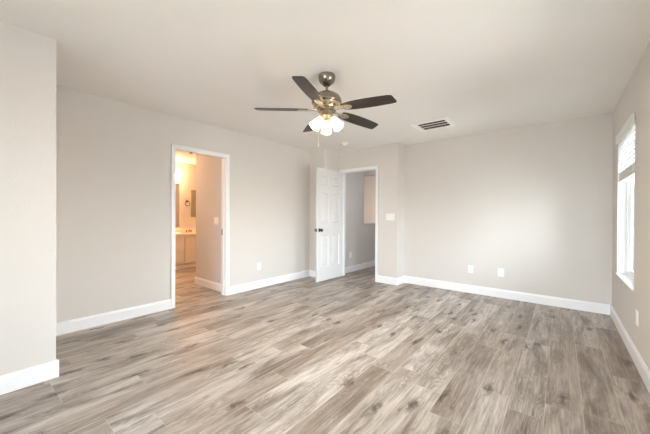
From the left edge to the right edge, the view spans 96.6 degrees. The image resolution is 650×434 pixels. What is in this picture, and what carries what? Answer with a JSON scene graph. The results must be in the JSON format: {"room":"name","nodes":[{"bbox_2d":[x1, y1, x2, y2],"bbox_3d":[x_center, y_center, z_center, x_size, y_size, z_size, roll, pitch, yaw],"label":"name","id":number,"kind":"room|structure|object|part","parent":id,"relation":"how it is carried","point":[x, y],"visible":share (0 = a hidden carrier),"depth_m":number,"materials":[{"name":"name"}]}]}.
{"room":"empty bedroom","nodes":[
{"label":"empty bedroom","id":0,"kind":"room"},
{"bbox_2d":[0,21,55,375],"bbox_3d":[-2.783,-0.059,1.169,0.115,2.440,2.496,0,0,39],"label":"wall","id":1,"kind":"structure","parent":0,"point":[27,58],"depth_m":1.98,"materials":[{"name":"paint"}]},
{"bbox_2d":[56,85,309,322],"bbox_3d":[-1.547,-0.065,4.225,0.115,2.440,4.033,0,0,39],"label":"wall","id":2,"kind":"structure","parent":0,"point":[113,157],"depth_m":3.38,"materials":[{"name":"paint"}]},
{"bbox_2d":[0,270,315,394],"bbox_3d":[-1.789,1.097,3.067,0.988,0.122,6.695,0,0,39],"label":"baseboard","id":3,"kind":"structure","parent":2,"relation":"attached to","point":[73,325],"depth_m":3.02,"materials":[{"name":"white wood"}]},
{"bbox_2d":[171,144,229,308],"bbox_3d":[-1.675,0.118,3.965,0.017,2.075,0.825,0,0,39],"label":"trim","id":4,"kind":"structure","parent":2,"relation":"attached to","point":[174,147],"depth_m":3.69,"materials":[{"name":"white wood"}]},
{"bbox_2d":[221,173,221,229],"bbox_3d":[-1.777,0.117,4.048,0.017,2.075,0.825,0,0,39],"label":"trim","id":5,"kind":"structure","parent":2,"relation":"attached to","point":[221,173],"depth_m":4.33,"materials":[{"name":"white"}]},
{"bbox_2d":[176,162,195,227],"bbox_3d":[-3.993,-0.086,6.350,0.115,2.440,4.200,0,0,39],"label":"wall","id":6,"kind":"structure","parent":0,"point":[186,172],"depth_m":7.01,"materials":[{"name":"paint"}]},
{"bbox_2d":[175,183,178,227],"bbox_3d":[-3.674,-0.272,6.641,0.010,1.051,0.655,0,0,39],"label":"bathroom mirror","id":7,"kind":"object","parent":6,"relation":"attached to","point":[177,184],"visible":0.12,"depth_m":6.86,"materials":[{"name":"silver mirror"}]},
{"bbox_2d":[175,228,195,232],"bbox_3d":[-3.478,0.317,6.879,0.020,0.100,1.190,0,0,39],"label":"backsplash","id":8,"kind":"structure","parent":6,"relation":"attached to","point":[177,230],"depth_m":6.96,"materials":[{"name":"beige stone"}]},
{"bbox_2d":[191,190,195,216],"bbox_3d":[-3.173,-0.334,7.246,0.022,0.667,0.359,0,0,39],"label":"wall panel","id":9,"kind":"object","parent":6,"relation":"attached to","point":[193,192],"visible":0.47,"depth_m":7.15,"materials":[{"name":"beige paint"}]},
{"bbox_2d":[196,155,221,283],"bbox_3d":[-1.818,-0.069,4.723,0.934,2.440,0.115,0,0,39],"label":"wall","id":10,"kind":"structure","parent":0,"point":[208,169],"depth_m":4.71,"materials":[{"name":"paint"}]},
{"bbox_2d":[194,277,220,291],"bbox_3d":[-1.269,1.090,5.433,0.932,0.122,1.940,0,0,39],"label":"baseboard","id":11,"kind":"structure","parent":10,"relation":"attached to","point":[216,286],"depth_m":4.70,"materials":[{"name":"white wood"}]},
{"bbox_2d":[309,149,328,270],"bbox_3d":[-0.119,-0.064,5.588,0.375,2.440,0.115,0,0,39],"label":"wall","id":12,"kind":"structure","parent":0,"point":[318,158],"depth_m":5.60,"materials":[{"name":"paint"}]},
{"bbox_2d":[0,266,649,433],"bbox_3d":[-1.029,1.208,4.050,7.903,0.100,9.422,0,0,39],"label":"floor","id":13,"kind":"structure","parent":0,"point":[350,353],"depth_m":2.21,"materials":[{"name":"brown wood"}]},
{"bbox_2d":[175,235,195,268],"bbox_3d":[-3.252,0.773,6.694,0.607,0.728,1.170,0,0,39],"label":"vanity cabinet","id":14,"kind":"object","parent":13,"relation":"on","point":[185,246],"visible":0.3,"depth_m":6.46,"materials":[{"name":"white paint"}]},
{"bbox_3d":[-3.222,0.497,6.317,0.030,0.114,0.282,0,0,39],"label":"drawer","id":15,"kind":"part","parent":14,"relation":"part of","materials":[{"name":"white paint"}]},
{"bbox_3d":[-3.223,0.666,6.317,0.030,0.180,0.282,0,0,39],"label":"drawer","id":16,"kind":"part","parent":14,"relation":"part of","materials":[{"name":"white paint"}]},
{"bbox_3d":[-3.224,0.896,6.318,0.030,0.235,0.282,0,0,39],"label":"drawer","id":17,"kind":"part","parent":14,"relation":"part of","materials":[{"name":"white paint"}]},
{"bbox_2d":[175,228,195,235],"bbox_3d":[-3.252,0.339,6.694,0.605,0.140,1.190,0,0,39],"label":"countertop","id":18,"kind":"structure","parent":14,"relation":"on","point":[178,231],"depth_m":6.87,"materials":[{"name":"beige stone"}]},
{"bbox_3d":[-3.014,0.727,6.575,0.030,0.573,0.334,0,0,39],"label":"door","id":19,"kind":"part","parent":14,"relation":"part of","materials":[{"name":"white paint"}]},
{"bbox_2d":[0,0,649,163],"bbox_3d":[-1.017,-1.332,4.040,7.903,0.100,9.422,0,0,39],"label":"ceiling","id":20,"kind":"structure","parent":0,"point":[482,66],"depth_m":2.29,"materials":[{"name":"paint"}]},
{"bbox_2d":[254,71,396,170],"bbox_3d":[0.049,-0.842,2.591,1.204,0.859,1.237,0,0,39],"label":"ceiling fan","id":21,"kind":"object","parent":20,"relation":"hanging from","point":[326,102],"visible":1,"depth_m":2.53,"materials":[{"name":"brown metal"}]},
{"bbox_3d":[-0.389,-0.962,2.593,0.477,0.006,0.129,1,12,-1],"label":"blade","id":22,"kind":"part","parent":21,"relation":"part of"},
{"bbox_3d":[-0.115,-0.965,2.220,0.129,0.006,0.477,13,3,19],"label":"blade","id":23,"kind":"part","parent":21,"relation":"part of","materials":[{"name":"brown wood"}]},
{"bbox_3d":[-0.118,-0.952,2.983,0.129,0.006,0.477,-12,3,-19],"label":"blade","id":24,"kind":"part","parent":21,"relation":"part of","materials":[{"name":"brown wood"}]},
{"bbox_3d":[-0.063,-0.833,2.555,0.102,0.106,0.102,46,-21,-23],"label":"lamp shade","id":25,"kind":"part","parent":21,"relation":"part of","materials":[{"name":"white glass"}]},
{"bbox_3d":[0.012,-0.834,2.693,0.102,0.106,0.102,0,41,-1],"label":"lamp shade","id":26,"kind":"part","parent":21,"relation":"part of","materials":[{"name":"white glass"}]},
{"bbox_3d":[0.094,-0.833,2.558,0.102,0.106,0.102,-44,-20,21],"label":"lamp shade","id":27,"kind":"part","parent":21,"relation":"part of","materials":[{"name":"white glass"}]},
{"bbox_3d":[0.336,-0.942,2.845,0.477,0.006,0.129,4,-14,-37],"label":"blade","id":28,"kind":"part","parent":21,"relation":"part of","materials":[{"name":"brown wood"}]},
{"bbox_3d":[0.345,-0.935,2.372,0.477,0.006,0.129,5,-9,35],"label":"blade","id":29,"kind":"part","parent":21,"relation":"part of","materials":[{"name":"brown wood"}]},
{"bbox_2d":[364,170,375,176],"bbox_3d":[1.087,-1.103,6.428,2.950,0.355,0.120,0,0,39],"label":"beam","id":30,"kind":"structure","parent":20,"relation":"attached to","point":[367,173],"depth_m":6.45,"materials":[{"name":"paint"}]},
{"bbox_2d":[411,118,455,131],"bbox_3d":[1.488,-1.262,3.986,0.485,0.016,0.380,0,0,39],"label":"ceiling vent","id":31,"kind":"object","parent":20,"relation":"in","point":[444,122],"visible":1,"depth_m":3.97,"materials":[{"name":"white metal"}]},
{"bbox_2d":[328,150,374,266],"bbox_3d":[0.771,-0.063,6.476,0.115,2.440,2.386,0,0,39],"label":"wall","id":32,"kind":"structure","parent":0,"point":[354,233],"depth_m":6.27,"materials":[{"name":"paint"}]},
{"bbox_2d":[345,260,374,272],"bbox_3d":[0.952,1.097,6.606,0.015,0.122,1.956,0,0,39],"label":"baseboard","id":33,"kind":"structure","parent":32,"relation":"attached to","point":[371,263],"depth_m":6.36,"materials":[{"name":"white wood"}]},
{"bbox_2d":[338,142,400,277],"bbox_3d":[0.780,-0.058,5.388,1.272,2.440,0.115,0,0,39],"label":"wall","id":34,"kind":"structure","parent":0,"point":[387,157],"depth_m":5.07,"materials":[{"name":"paint"}]},
{"bbox_2d":[315,167,342,281],"bbox_3d":[0.093,0.136,5.366,0.174,2.016,0.766,0,0,39],"label":"door","id":35,"kind":"structure","parent":34,"relation":"in","point":[329,183],"depth_m":5.31,"materials":[{"name":"white paint"}]},
{"bbox_2d":[339,166,377,281],"bbox_3d":[0.614,0.121,5.438,0.853,2.079,0.017,0,0,39],"label":"trim","id":36,"kind":"structure","parent":34,"relation":"attached to","point":[371,167],"depth_m":5.18,"materials":[{"name":"white wood"}]},
{"bbox_2d":[342,169,375,275],"bbox_3d":[0.659,0.144,5.487,0.762,2.033,0.115,0,0,39],"label":"trim","id":37,"kind":"structure","parent":34,"relation":"attached to","point":[344,173],"depth_m":5.70,"materials":[{"name":"white wood"}]},
{"bbox_2d":[377,275,397,285],"bbox_3d":[1.089,1.103,5.052,0.383,0.122,0.015,0,0,39],"label":"baseboard","id":38,"kind":"structure","parent":34,"relation":"attached to","point":[381,279],"depth_m":5.04,"materials":[{"name":"white wood"}]},
{"bbox_2d":[386,214,394,219],"bbox_3d":[1.132,-0.001,5.019,0.165,0.117,0.012,0,0,39],"label":"light switch","id":39,"kind":"object","parent":34,"relation":"attached to","point":[388,216],"visible":1,"depth_m":5.01,"materials":[{"name":"white plastic"}]},
{"bbox_2d":[364,176,375,222],"bbox_3d":[1.814,-0.060,7.239,3.065,2.440,0.115,0,0,39],"label":"wall","id":40,"kind":"structure","parent":0,"point":[369,181],"depth_m":7.68,"materials":[{"name":"paint"}]},
{"bbox_2d":[400,144,404,276],"bbox_3d":[1.316,-0.055,5.131,0.115,2.440,0.163,0,0,39],"label":"wall","id":41,"kind":"structure","parent":0,"point":[402,145],"depth_m":5.09,"materials":[{"name":"paint"}]},
{"bbox_2d":[398,276,403,284],"bbox_3d":[1.320,1.105,5.044,0.015,0.122,0.263,0,0,39],"label":"baseboard","id":42,"kind":"structure","parent":41,"relation":"attached to","point":[400,279],"depth_m":5.04,"materials":[{"name":"white wood"}]},
{"bbox_2d":[404,113,612,305],"bbox_3d":[2.476,-0.046,4.364,2.882,2.440,0.115,0,0,39],"label":"wall","id":43,"kind":"structure","parent":0,"point":[534,203],"depth_m":4.08,"materials":[{"name":"paint"}]},
{"bbox_2d":[468,265,472,272],"bbox_3d":[2.248,0.804,4.470,0.073,0.117,0.009,0,0,39],"label":"wall outlet","id":44,"kind":"object","parent":43,"relation":"attached to","point":[470,267],"visible":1,"depth_m":4.47,"materials":[{"name":"white plastic"}]},
{"bbox_2d":[498,268,503,276],"bbox_3d":[2.558,0.809,4.213,0.082,0.120,0.016,0,0,39],"label":"cable plate","id":45,"kind":"object","parent":43,"relation":"attached to","point":[500,270],"visible":1,"depth_m":4.21,"materials":[{"name":"white plastic"}]},
{"bbox_2d":[404,276,609,314],"bbox_3d":[2.421,1.113,4.325,2.630,0.122,0.015,0,0,39],"label":"baseboard","id":46,"kind":"structure","parent":43,"relation":"attached to","point":[594,307],"depth_m":4.09,"materials":[{"name":"white wood"}]},
{"bbox_2d":[612,40,649,369],"bbox_3d":[1.263,-0.038,0.692,0.122,2.440,7.112,0,0,39],"label":"wall","id":47,"kind":"structure","parent":0,"point":[635,98],"depth_m":2.32,"materials":[{"name":"paint"}]},
{"bbox_2d":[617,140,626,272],"bbox_3d":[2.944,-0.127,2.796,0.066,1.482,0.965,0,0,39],"label":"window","id":48,"kind":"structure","parent":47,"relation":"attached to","point":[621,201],"depth_m":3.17,"materials":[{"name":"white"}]},
{"bbox_2d":[615,131,634,290],"bbox_3d":[2.960,-0.121,2.784,0.132,1.494,0.965,0,0,39],"label":"window","id":49,"kind":"structure","parent":47,"relation":"in","point":[628,278],"depth_m":3.08,"materials":[{"name":"white plastic"}]},
{"bbox_3d":[2.936,0.620,2.803,0.080,0.012,0.963,0,0,39],"label":"sill","id":50,"kind":"part","parent":49,"relation":"part of","materials":[{"name":"white wood"}]},
{"bbox_2d":[615,113,634,188],"bbox_3d":[2.933,-0.591,2.803,0.080,0.574,0.984,0,0,39],"label":"window blind","id":51,"kind":"object","parent":49,"relation":"attached to","point":[628,128],"visible":0.77,"depth_m":2.80,"materials":[{"name":"white plastic"}]},
{"bbox_3d":[3.156,-0.606,3.055,0.054,0.416,0.002,0,0,39],"label":"ladder cord","id":52,"kind":"part","parent":51,"relation":"part of","materials":[{"name":"white fabric"}]},
{"bbox_3d":[2.943,-0.389,2.797,0.050,0.018,0.949,0,0,39],"label":"rail","id":53,"kind":"part","parent":51,"relation":"part of","materials":[{"name":"white plastic"}]},
{"bbox_3d":[2.991,-0.120,2.758,0.052,1.494,0.965,0,0,39],"label":"frame","id":54,"kind":"part","parent":49,"relation":"part of","materials":[{"name":"white plastic"}]},
{"bbox_3d":[3.135,-0.120,2.917,0.020,1.426,0.468,0,0,39],"label":"sash","id":55,"kind":"part","parent":49,"relation":"part of","materials":[{"name":"white plastic"}]},
{"bbox_3d":[3.135,-0.120,2.917,0.004,1.374,0.416,0,0,39],"label":"glass pane","id":56,"kind":"part","parent":49,"relation":"part of","materials":[{"name":"glass"}]},
{"bbox_2d":[610,305,649,393],"bbox_3d":[1.243,1.121,0.787,0.015,0.122,6.990,0,0,39],"label":"baseboard","id":57,"kind":"structure","parent":47,"relation":"attached to","point":[641,366],"depth_m":2.40,"materials":[{"name":"white wood"}]},
{"bbox_2d":[636,310,637,325],"bbox_3d":[2.504,0.810,2.326,0.009,0.117,0.073,0,0,39],"label":"wall outlet","id":58,"kind":"object","parent":47,"relation":"attached to","point":[636,310],"visible":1,"depth_m":2.31,"materials":[{"name":"white plastic"}]}
]}

